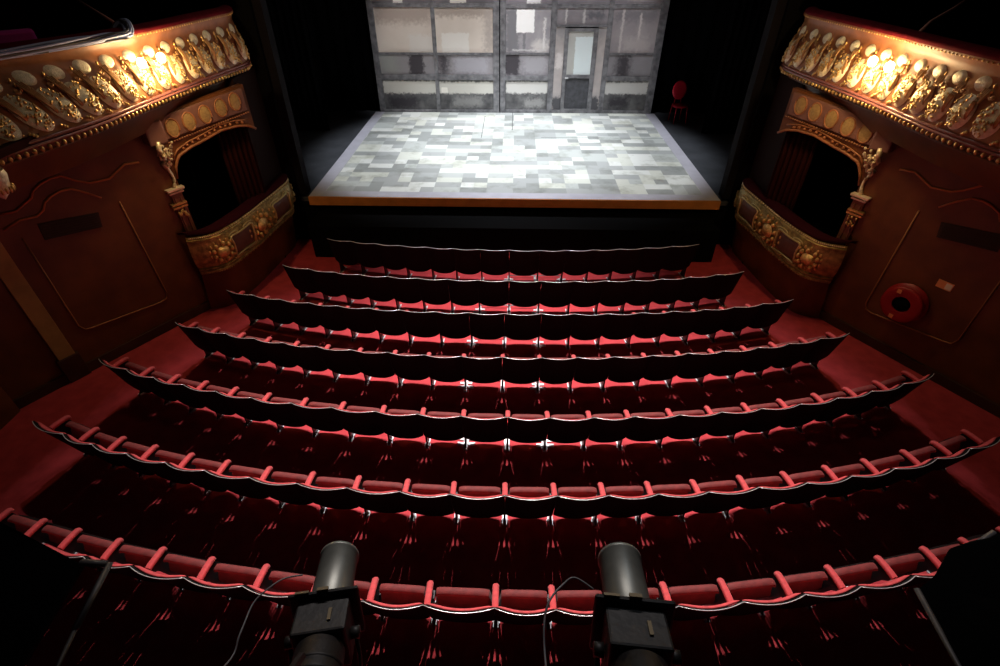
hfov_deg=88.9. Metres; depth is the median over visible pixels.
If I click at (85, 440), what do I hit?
cushion
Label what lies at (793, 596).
cushion
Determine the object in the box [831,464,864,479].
seat cushion
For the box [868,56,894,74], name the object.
wall lamp
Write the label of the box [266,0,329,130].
drape
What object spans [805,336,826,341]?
seat cushion
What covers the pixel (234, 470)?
seat cushion
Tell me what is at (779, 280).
wall
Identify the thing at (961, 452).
cushion
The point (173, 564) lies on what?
seat cushion
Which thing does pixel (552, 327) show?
seat
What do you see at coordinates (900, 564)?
seat cushion
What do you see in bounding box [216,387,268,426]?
seat
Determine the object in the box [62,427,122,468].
seat
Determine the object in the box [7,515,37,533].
seat cushion
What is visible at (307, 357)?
seat
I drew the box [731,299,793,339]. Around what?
seat
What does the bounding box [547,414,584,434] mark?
seat cushion
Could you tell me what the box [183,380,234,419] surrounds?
seat
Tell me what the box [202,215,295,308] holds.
wall
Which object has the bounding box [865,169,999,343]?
trim
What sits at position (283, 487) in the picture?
seat
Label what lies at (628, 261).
seat
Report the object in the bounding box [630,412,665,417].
seat cushion
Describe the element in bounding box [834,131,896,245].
pilaster
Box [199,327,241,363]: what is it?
seat
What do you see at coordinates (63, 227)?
air vent
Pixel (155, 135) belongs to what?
pilaster
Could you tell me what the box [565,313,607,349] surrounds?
seat
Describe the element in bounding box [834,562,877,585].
seat cushion
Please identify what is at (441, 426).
seat
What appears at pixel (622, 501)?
seat
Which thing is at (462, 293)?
seat
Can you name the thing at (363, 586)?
seat cushion
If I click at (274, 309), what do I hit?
seat
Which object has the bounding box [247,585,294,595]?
cushion
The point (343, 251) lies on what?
seat
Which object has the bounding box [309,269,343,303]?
seat
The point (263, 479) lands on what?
cushion
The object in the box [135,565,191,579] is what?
cushion
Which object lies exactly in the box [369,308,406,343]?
seat
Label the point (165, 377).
seat cushion
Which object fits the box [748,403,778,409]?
seat cushion
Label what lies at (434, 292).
seat
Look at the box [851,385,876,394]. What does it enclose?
seat cushion
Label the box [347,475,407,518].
seat
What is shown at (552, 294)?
seat
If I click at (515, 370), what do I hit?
seat
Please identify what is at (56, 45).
cable bundle
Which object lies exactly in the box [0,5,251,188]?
balcony
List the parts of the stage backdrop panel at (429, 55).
rail, panel, panel, rail, panel, rail, panel, rail, rail, panel, panel, rail, panel, rail, panel, rail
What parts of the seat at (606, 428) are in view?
leg, armrest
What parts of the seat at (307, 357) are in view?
leg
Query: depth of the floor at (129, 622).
6.20 m
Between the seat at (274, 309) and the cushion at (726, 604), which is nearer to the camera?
the cushion at (726, 604)
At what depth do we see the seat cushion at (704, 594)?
4.79 m
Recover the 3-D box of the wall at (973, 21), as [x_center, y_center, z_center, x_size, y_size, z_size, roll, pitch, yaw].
[7.087,-5.036,9.196,4.380,7.500,0.340,1,38,1]
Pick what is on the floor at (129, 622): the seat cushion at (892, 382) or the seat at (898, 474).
the seat at (898, 474)
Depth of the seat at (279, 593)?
4.85 m
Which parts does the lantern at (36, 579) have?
bracket arm, bracket arm, bracket arm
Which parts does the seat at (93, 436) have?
armrest, leg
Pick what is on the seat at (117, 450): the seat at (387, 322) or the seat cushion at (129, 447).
the seat cushion at (129, 447)
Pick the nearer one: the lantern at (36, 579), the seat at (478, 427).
the lantern at (36, 579)
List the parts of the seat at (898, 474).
leg, armrest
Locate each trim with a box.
[0,161,166,329]
[226,67,298,257]
[251,0,310,193]
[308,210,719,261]
[719,0,787,198]
[729,72,805,263]
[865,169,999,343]
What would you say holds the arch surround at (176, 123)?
attached to the wall at (103, 274)
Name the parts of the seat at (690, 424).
leg, armrest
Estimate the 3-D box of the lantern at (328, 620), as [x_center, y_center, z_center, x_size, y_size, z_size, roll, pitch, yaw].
[-0.643,1.093,1.861,0.261,0.391,0.766,-6,38,-7]
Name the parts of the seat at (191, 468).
armrest, leg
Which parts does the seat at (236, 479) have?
armrest, leg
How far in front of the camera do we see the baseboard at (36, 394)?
8.32 m
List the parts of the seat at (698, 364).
leg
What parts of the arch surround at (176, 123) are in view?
frieze panel, arch moulding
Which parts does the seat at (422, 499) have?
armrest, leg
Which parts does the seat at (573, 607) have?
foot plate, armrest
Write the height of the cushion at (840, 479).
0.557 m
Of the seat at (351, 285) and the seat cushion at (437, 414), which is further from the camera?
the seat at (351, 285)
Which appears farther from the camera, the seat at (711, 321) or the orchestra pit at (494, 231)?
the orchestra pit at (494, 231)
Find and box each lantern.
[0,522,112,665]
[284,541,365,665]
[589,542,681,665]
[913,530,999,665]
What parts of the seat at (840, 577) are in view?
leg, armrest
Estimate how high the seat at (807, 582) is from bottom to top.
0.893 m
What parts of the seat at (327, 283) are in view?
leg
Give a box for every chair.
[0,28,36,42]
[668,80,687,123]
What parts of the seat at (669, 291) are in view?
leg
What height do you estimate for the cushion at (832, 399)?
0.557 m
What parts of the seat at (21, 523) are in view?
armrest, leg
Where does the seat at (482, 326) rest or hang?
on the floor at (129, 622)
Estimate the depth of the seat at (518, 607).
4.71 m
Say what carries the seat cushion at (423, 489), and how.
on the seat at (422, 499)
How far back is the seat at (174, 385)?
6.91 m
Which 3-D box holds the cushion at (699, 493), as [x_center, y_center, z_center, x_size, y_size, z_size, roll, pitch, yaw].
[1.906,1.861,5.528,0.506,0.557,0.183,-2,38,-2]
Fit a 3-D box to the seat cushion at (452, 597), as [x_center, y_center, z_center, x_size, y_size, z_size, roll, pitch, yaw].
[-0.345,2.569,4.905,0.585,0.478,0.130,2,38,2]
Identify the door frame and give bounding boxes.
[552,27,564,109]
[591,27,606,109]
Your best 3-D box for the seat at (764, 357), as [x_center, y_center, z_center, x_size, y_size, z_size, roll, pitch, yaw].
[3.811,0.411,7.596,0.522,0.893,0.487,-7,39,-8]
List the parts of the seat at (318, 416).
armrest, leg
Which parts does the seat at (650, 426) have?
leg, armrest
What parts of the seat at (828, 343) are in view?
leg, armrest, leg, armrest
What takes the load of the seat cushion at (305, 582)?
on the seat at (279, 593)
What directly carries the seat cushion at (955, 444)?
on the seat at (950, 446)
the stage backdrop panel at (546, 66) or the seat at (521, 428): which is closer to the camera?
the seat at (521, 428)
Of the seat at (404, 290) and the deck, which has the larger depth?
the deck
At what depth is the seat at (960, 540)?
5.23 m
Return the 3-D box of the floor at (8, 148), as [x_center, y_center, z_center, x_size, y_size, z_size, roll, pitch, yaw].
[-6.763,-2.985,6.720,3.300,0.080,6.700,1,38,1]
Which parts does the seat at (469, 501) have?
armrest, leg, foot plate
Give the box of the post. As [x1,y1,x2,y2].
[0,242,91,382]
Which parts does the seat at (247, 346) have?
armrest, leg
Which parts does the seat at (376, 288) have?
leg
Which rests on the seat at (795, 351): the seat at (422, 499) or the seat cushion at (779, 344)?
the seat cushion at (779, 344)
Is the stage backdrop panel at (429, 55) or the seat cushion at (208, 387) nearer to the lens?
the seat cushion at (208, 387)
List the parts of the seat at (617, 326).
leg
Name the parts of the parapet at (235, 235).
velvet rail, scroll frame, painted panel, scroll frame, painted panel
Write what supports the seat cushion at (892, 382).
on the seat at (910, 382)
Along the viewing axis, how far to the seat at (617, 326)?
8.02 m
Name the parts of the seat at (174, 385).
armrest, leg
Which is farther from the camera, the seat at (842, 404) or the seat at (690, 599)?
the seat at (842, 404)
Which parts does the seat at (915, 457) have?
leg, armrest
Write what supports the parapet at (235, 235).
attached to the wall at (103, 274)
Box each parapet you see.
[177,173,295,274]
[734,177,858,283]
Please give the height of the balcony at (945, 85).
1.338 m
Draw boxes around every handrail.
[76,0,113,22]
[919,0,966,30]
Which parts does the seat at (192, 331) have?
armrest, leg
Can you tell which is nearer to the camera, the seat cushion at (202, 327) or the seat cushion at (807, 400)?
the seat cushion at (807, 400)
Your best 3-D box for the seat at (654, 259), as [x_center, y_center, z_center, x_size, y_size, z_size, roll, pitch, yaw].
[2.899,-1.360,9.859,0.536,0.893,0.487,-4,38,-5]
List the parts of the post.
post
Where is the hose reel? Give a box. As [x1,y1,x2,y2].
[880,283,929,321]
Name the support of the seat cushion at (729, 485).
on the seat at (721, 497)
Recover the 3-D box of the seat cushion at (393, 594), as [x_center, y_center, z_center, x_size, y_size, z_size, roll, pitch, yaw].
[-0.914,2.551,4.928,0.501,0.478,0.130,2,38,3]
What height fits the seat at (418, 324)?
0.893 m
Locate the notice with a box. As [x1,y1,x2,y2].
[935,279,954,291]
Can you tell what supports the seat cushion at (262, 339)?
on the seat at (247, 346)
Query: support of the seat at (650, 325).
on the floor at (129, 622)
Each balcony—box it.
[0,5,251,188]
[780,6,999,192]
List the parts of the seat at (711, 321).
leg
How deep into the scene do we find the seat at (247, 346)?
7.60 m
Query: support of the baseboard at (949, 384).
attached to the wall at (922, 258)
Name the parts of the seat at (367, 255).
leg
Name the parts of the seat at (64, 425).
armrest, leg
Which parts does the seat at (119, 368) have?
armrest, leg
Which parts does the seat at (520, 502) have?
foot plate, armrest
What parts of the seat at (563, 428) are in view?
armrest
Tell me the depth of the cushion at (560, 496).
5.27 m
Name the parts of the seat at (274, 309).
leg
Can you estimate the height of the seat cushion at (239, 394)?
0.478 m
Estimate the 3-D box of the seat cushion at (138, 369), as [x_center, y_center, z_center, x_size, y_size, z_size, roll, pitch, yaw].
[-5.128,0.640,7.372,0.507,0.478,0.130,15,40,18]
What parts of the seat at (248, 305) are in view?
leg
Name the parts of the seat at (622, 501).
leg, armrest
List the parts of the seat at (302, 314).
leg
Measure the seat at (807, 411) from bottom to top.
0.893 m
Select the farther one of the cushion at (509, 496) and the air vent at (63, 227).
the air vent at (63, 227)
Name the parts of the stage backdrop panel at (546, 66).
rail, panel, rail, rail, panel, rail, panel, rail, kick panel, door, glass, rail, rail, panel, rail, panel, rail, panel, rail, rail, panel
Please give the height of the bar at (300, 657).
4.274 m
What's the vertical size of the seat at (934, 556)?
0.893 m
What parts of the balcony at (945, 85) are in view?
egg moulding, lip moulding, velvet rail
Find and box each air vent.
[38,212,101,239]
[936,222,999,251]
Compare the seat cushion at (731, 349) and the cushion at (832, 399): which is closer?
the cushion at (832, 399)
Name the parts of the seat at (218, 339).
armrest, leg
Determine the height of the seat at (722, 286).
0.893 m
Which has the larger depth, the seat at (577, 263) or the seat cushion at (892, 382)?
the seat at (577, 263)
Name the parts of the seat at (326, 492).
armrest, leg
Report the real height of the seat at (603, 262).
0.893 m
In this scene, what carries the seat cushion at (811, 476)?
on the seat at (814, 489)
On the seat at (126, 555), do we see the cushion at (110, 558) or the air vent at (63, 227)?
the cushion at (110, 558)
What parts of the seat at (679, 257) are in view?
leg, leg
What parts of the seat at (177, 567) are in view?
armrest, leg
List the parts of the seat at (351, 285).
leg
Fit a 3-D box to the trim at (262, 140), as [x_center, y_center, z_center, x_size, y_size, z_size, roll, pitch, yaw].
[-4.636,-3.267,10.181,0.120,3.500,0.910,1,38,1]
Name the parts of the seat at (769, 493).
leg, armrest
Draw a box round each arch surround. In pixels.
[161,88,256,178]
[777,92,874,185]
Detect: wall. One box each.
[0,0,38,38]
[0,84,254,429]
[20,0,302,202]
[85,83,238,235]
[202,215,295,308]
[232,201,800,243]
[727,0,999,207]
[732,220,828,317]
[779,87,999,404]
[793,87,951,243]
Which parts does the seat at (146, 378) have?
armrest, leg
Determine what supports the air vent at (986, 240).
in the wall at (922, 258)
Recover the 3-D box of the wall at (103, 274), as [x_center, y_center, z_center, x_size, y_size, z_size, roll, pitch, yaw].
[-6.590,0.479,5.425,1.774,3.460,11.546,9,39,11]
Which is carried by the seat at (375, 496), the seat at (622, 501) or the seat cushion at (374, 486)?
the seat cushion at (374, 486)
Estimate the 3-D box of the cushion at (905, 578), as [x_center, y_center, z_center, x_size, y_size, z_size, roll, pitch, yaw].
[3.469,2.426,4.805,0.525,0.557,0.183,-6,38,-8]
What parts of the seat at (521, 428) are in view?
leg, armrest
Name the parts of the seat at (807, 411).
leg, armrest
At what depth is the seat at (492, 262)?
9.59 m
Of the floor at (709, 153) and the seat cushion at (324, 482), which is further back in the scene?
the floor at (709, 153)
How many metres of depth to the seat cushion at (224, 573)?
4.97 m
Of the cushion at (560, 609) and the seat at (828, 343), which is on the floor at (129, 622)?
the seat at (828, 343)
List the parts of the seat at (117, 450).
armrest, leg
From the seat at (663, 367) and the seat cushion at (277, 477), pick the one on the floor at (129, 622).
the seat at (663, 367)
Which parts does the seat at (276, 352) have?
leg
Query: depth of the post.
7.26 m
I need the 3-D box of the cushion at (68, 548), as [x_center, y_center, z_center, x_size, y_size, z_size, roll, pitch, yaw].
[-4.120,2.250,5.031,0.486,0.557,0.183,8,39,10]
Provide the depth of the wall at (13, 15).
8.73 m
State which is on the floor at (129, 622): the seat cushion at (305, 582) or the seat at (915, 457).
the seat at (915, 457)
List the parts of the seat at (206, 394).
armrest, leg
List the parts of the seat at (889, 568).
leg, armrest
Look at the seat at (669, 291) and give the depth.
8.82 m
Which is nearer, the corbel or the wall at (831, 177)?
the corbel
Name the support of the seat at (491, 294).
on the floor at (129, 622)
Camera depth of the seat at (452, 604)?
4.73 m
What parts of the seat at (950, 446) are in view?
leg, armrest, leg, armrest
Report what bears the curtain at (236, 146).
hanging from the arch surround at (176, 123)
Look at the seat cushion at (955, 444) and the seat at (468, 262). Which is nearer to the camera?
the seat cushion at (955, 444)
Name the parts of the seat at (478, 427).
armrest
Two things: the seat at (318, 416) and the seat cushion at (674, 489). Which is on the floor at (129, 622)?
the seat at (318, 416)
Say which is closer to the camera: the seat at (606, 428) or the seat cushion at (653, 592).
the seat cushion at (653, 592)
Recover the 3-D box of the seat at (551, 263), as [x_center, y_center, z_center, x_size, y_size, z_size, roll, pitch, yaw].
[0.958,-1.286,9.764,0.522,0.893,0.487,-1,38,-1]
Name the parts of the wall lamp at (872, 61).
bulb, bulb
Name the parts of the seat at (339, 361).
leg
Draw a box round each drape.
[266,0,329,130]
[701,0,771,133]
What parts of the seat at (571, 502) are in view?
foot plate, armrest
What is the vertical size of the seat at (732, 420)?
0.893 m
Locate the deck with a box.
[308,111,720,209]
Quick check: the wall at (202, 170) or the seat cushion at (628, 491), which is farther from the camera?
the wall at (202, 170)
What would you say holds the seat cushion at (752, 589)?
on the seat at (747, 591)
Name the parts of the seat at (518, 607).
armrest, foot plate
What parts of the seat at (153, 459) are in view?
armrest, leg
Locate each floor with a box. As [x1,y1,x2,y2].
[0,133,38,158]
[0,239,999,665]
[297,110,734,205]
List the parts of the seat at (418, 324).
leg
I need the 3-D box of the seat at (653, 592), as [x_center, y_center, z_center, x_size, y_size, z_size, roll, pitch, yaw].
[1.245,2.596,4.802,0.583,0.893,0.487,-2,38,-2]
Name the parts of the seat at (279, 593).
armrest, leg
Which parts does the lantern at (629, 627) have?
knob, knob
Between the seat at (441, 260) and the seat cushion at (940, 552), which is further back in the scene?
the seat at (441, 260)
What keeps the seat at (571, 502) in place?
on the floor at (129, 622)
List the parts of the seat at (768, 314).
leg, leg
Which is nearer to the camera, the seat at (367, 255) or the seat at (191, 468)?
the seat at (191, 468)
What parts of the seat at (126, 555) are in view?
armrest, leg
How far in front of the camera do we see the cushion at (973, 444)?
5.91 m
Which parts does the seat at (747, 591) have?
leg, armrest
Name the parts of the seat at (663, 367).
leg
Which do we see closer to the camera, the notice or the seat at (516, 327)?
the notice
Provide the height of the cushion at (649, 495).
0.557 m
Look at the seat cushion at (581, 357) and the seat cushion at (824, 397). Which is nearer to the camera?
the seat cushion at (824, 397)
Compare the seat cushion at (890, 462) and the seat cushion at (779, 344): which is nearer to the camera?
the seat cushion at (890, 462)
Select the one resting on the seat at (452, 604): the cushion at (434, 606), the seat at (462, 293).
the cushion at (434, 606)
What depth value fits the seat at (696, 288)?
8.87 m
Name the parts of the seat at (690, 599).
leg, armrest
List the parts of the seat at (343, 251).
leg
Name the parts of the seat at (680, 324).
leg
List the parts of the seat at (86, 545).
armrest, leg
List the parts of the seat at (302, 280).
leg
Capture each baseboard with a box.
[13,300,210,408]
[819,309,999,417]
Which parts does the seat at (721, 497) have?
leg, armrest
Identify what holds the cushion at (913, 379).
on the seat at (910, 382)
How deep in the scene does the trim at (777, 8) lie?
9.64 m
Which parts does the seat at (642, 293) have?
leg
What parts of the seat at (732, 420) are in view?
leg, armrest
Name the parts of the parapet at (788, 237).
painted panel, scroll frame, scroll frame, painted panel, velvet rail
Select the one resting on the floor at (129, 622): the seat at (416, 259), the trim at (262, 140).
the seat at (416, 259)
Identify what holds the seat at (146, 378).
on the floor at (129, 622)
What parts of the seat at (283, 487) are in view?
armrest, leg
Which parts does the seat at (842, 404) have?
leg, armrest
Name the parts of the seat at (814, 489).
leg, armrest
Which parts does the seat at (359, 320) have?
leg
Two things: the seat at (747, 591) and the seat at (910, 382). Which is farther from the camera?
the seat at (910, 382)
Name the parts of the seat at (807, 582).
leg, armrest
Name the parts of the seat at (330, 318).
leg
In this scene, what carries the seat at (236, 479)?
on the floor at (129, 622)
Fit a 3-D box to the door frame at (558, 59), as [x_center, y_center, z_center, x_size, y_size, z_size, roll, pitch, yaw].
[1.737,-7.856,15.235,0.260,2.240,0.020,1,38,1]
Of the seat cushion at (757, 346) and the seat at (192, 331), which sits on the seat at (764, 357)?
the seat cushion at (757, 346)
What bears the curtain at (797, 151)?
hanging from the arch surround at (844, 122)
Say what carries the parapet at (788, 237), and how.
attached to the wall at (922, 258)
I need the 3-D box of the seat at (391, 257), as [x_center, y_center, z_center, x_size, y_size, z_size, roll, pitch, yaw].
[-2.091,-1.423,9.940,0.515,0.893,0.487,5,38,7]
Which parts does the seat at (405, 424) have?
armrest, leg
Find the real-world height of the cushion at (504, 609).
0.557 m
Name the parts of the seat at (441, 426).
armrest, leg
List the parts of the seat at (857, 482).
leg, armrest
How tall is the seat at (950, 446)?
0.893 m
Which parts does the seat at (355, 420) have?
armrest, leg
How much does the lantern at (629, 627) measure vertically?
0.413 m
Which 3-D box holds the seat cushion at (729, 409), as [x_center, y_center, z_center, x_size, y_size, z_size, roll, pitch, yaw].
[2.914,1.151,6.718,0.477,0.478,0.130,-4,38,-5]
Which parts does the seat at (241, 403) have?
armrest, leg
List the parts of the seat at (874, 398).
leg, armrest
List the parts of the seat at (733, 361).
leg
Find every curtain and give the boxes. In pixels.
[216,127,265,204]
[765,131,818,211]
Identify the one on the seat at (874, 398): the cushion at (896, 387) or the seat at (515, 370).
the cushion at (896, 387)
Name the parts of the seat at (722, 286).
leg, leg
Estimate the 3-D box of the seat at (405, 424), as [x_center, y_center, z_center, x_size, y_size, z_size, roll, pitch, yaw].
[-1.261,1.194,6.594,0.562,0.893,0.487,3,38,4]
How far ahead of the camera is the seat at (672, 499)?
5.59 m
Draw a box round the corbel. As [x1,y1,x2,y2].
[0,168,15,198]
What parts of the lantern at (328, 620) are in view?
knob, knob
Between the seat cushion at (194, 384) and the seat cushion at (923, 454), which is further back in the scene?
the seat cushion at (194, 384)
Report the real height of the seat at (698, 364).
0.893 m
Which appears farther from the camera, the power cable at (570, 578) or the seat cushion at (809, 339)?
the seat cushion at (809, 339)
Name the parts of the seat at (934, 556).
leg, armrest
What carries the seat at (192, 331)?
on the floor at (129, 622)
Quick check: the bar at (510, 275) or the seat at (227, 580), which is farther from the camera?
the bar at (510, 275)
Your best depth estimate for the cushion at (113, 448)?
5.77 m
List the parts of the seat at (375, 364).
leg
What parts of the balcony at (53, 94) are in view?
velvet rail, egg moulding, lip moulding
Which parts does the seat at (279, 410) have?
armrest, leg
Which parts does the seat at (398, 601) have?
armrest, leg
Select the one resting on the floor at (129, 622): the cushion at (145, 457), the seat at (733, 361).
the seat at (733, 361)
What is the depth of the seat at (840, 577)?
4.88 m
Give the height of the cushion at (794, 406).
0.557 m
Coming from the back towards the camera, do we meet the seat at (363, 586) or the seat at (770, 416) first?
the seat at (770, 416)
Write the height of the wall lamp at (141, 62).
0.206 m
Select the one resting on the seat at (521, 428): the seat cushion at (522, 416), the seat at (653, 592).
the seat cushion at (522, 416)
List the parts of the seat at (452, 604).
armrest, leg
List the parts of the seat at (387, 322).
leg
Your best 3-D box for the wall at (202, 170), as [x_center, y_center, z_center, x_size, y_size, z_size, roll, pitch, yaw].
[-5.526,-3.050,9.335,1.680,2.400,2.400,22,43,25]
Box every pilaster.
[141,120,198,237]
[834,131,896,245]
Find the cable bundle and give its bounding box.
[0,18,133,59]
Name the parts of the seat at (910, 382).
leg, armrest, leg, armrest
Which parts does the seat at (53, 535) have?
armrest, leg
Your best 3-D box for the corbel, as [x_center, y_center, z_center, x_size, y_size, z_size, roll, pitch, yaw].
[-5.197,-1.522,5.272,0.268,0.300,0.261,1,38,1]
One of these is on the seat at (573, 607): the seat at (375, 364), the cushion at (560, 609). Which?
the cushion at (560, 609)
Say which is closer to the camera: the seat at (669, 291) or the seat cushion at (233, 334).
the seat cushion at (233, 334)
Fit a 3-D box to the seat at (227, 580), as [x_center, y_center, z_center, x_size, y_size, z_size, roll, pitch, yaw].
[-2.567,2.458,4.978,0.604,0.893,0.487,5,38,6]
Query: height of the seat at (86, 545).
0.893 m
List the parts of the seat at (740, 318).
leg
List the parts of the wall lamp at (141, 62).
bulb, bulb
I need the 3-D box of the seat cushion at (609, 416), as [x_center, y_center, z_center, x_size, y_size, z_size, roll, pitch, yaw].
[1.367,1.217,6.634,0.463,0.478,0.130,-1,38,-2]
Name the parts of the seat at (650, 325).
leg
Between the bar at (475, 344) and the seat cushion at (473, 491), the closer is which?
the seat cushion at (473, 491)
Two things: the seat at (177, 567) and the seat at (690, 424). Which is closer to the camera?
the seat at (177, 567)
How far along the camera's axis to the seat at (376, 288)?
8.89 m
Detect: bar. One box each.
[290,652,305,665]
[457,438,553,451]
[458,380,545,393]
[465,336,545,349]
[473,305,544,313]
[504,275,567,281]
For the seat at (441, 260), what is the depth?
9.65 m
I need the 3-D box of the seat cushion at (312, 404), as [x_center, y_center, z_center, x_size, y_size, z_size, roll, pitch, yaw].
[-2.285,1.099,6.784,0.494,0.478,0.130,5,38,6]
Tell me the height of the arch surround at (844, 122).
1.065 m
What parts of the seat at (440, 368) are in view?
leg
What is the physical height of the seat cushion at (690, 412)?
0.478 m
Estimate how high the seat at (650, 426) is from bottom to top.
0.893 m
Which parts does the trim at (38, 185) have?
panel frame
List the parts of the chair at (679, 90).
backrest, seat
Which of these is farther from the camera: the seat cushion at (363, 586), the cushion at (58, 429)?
the cushion at (58, 429)
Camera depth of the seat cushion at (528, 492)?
5.61 m
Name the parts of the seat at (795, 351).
leg, armrest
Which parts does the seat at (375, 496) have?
armrest, leg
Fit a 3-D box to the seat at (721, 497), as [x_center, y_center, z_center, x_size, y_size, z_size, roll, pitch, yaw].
[2.407,1.868,5.733,0.586,0.893,0.487,-4,38,-5]
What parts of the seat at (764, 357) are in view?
leg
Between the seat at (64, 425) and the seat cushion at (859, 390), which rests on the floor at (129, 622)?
the seat at (64, 425)
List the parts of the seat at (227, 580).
armrest, leg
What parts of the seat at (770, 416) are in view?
leg, armrest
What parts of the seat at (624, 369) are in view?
leg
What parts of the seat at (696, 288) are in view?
leg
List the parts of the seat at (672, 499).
leg, armrest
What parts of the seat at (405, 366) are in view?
leg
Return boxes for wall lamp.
[136,52,165,70]
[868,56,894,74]
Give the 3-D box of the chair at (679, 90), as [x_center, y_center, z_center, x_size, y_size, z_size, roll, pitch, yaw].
[5.381,-6.877,15.216,0.470,1.119,0.488,-5,38,-7]
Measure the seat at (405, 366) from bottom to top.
0.893 m
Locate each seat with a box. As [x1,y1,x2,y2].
[0,508,59,543]
[25,518,95,553]
[32,415,100,456]
[46,528,131,572]
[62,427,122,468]
[83,538,175,581]
[92,436,154,477]
[99,357,150,395]
[126,366,176,405]
[126,444,190,486]
[129,546,220,592]
[153,374,204,413]
[165,453,226,494]
[175,322,216,358]
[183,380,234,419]
[184,556,274,600]
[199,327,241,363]
[204,459,268,501]
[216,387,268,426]
[225,332,268,369]
[226,290,266,325]
[242,564,315,608]
[250,466,312,508]
[251,392,305,432]
[253,295,292,330]
[253,337,296,374]
[281,299,320,334]
[283,265,319,299]
[284,341,327,378]
[291,397,343,437]
[297,471,358,514]
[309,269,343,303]
[309,303,346,338]
[311,580,380,614]
[316,344,360,382]
[327,238,358,272]
[331,401,383,441]
[334,272,367,305]
[338,306,375,341]
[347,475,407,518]
[351,241,381,274]
[351,347,394,385]
[360,274,393,308]
[362,577,434,621]
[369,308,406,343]
[375,243,405,275]
[375,405,423,445]
[388,276,421,309]
[388,350,428,387]
[399,479,456,521]
[400,245,430,277]
[401,310,438,345]
[417,278,449,311]
[418,407,463,447]
[423,580,494,624]
[424,352,463,390]
[427,247,455,279]
[436,311,469,347]
[447,279,478,313]
[450,481,504,524]
[453,248,480,280]
[461,354,501,391]
[461,409,507,449]
[469,312,503,348]
[477,280,508,313]
[480,249,508,280]
[492,583,555,627]
[501,354,541,392]
[501,482,556,525]
[502,313,541,349]
[505,410,549,450]
[507,250,539,280]
[507,280,540,313]
[535,355,577,393]
[536,250,566,280]
[536,281,573,312]
[536,313,573,349]
[541,411,593,451]
[545,585,601,629]
[547,483,608,525]
[559,250,593,281]
[565,281,604,314]
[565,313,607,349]
[567,355,613,392]
[580,411,634,451]
[583,249,619,281]
[591,482,658,525]
[593,280,633,314]
[594,312,641,349]
[599,354,652,392]
[602,587,678,607]
[606,248,645,280]
[616,410,679,450]
[618,279,660,313]
[624,311,673,348]
[629,246,671,279]
[632,353,687,390]
[634,481,708,523]
[642,277,688,312]
[652,244,698,279]
[652,309,704,346]
[655,408,721,448]
[657,581,743,620]
[664,351,723,388]
[667,275,715,311]
[677,479,758,521]
[679,307,734,345]
[690,271,743,310]
[692,406,760,446]
[695,347,758,386]
[703,578,805,622]
[706,304,762,342]
[721,475,806,517]
[726,343,788,383]
[726,402,799,442]
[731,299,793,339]
[753,338,820,379]
[757,571,860,615]
[760,397,836,438]
[763,470,851,513]
[781,332,849,374]
[794,391,871,432]
[803,464,894,507]
[806,562,914,609]
[825,383,903,426]
[841,455,936,500]
[845,553,936,599]
[853,370,933,419]
[879,446,969,491]
[897,544,959,590]
[909,429,999,482]
[926,526,999,573]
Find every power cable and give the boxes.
[224,574,302,665]
[543,577,593,665]
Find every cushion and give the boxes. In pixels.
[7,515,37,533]
[37,422,66,434]
[41,525,71,543]
[46,545,87,556]
[65,421,90,438]
[67,434,96,445]
[77,535,112,556]
[88,556,134,566]
[94,432,117,448]
[96,444,131,455]
[103,360,131,372]
[119,545,156,567]
[122,442,149,456]
[125,362,146,373]
[131,454,171,465]
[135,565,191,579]
[151,371,172,381]
[155,450,185,464]
[163,554,205,577]
[170,463,204,469]
[177,379,200,387]
[189,577,254,590]
[191,458,222,472]
[197,326,212,331]
[206,385,231,393]
[208,470,248,477]
[214,563,260,585]
[219,331,238,336]
[229,465,264,478]
[237,391,264,399]
[245,336,264,340]
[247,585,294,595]
[253,477,295,483]
[269,571,314,592]
[270,397,301,403]
[271,472,307,483]
[300,483,343,488]
[308,402,339,407]
[315,477,354,487]
[346,406,380,411]
[351,487,394,492]
[354,580,370,600]
[362,481,403,491]
[366,599,422,607]
[379,583,425,604]
[387,409,419,414]
[402,491,446,495]
[411,484,450,494]
[426,603,492,611]
[427,411,460,416]
[435,587,491,607]
[454,494,501,497]
[459,486,501,496]
[468,413,502,417]
[496,606,553,613]
[498,589,548,610]
[508,487,548,497]
[508,495,555,498]
[512,414,543,418]
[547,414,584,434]
[555,590,601,610]
[557,487,596,497]
[557,608,592,614]
[559,495,604,498]
[581,357,602,358]
[592,414,622,418]
[605,486,643,496]
[612,494,654,497]
[619,356,638,357]
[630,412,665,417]
[648,588,658,598]
[651,484,690,494]
[659,491,704,495]
[668,584,718,605]
[672,410,704,414]
[678,600,738,608]
[697,480,736,491]
[711,487,755,492]
[712,407,741,412]
[714,349,739,352]
[726,578,775,600]
[737,593,800,603]
[745,476,782,487]
[747,346,769,349]
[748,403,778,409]
[760,483,802,488]
[766,404,796,408]
[775,341,798,345]
[784,571,827,593]
[785,397,813,405]
[788,470,824,483]
[796,585,855,596]
[803,398,833,403]
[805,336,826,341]
[810,476,847,482]
[819,391,845,400]
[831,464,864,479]
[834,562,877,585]
[840,392,866,397]
[845,469,889,478]
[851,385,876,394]
[855,575,909,586]
[870,455,904,471]
[876,384,899,390]
[880,376,905,388]
[885,459,931,472]
[885,553,924,575]
[898,374,929,386]
[909,446,935,462]
[910,571,936,575]
[930,544,959,562]
[932,449,964,459]
[940,435,965,452]
[965,437,996,449]
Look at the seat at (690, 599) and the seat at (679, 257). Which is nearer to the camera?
the seat at (690, 599)
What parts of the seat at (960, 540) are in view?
armrest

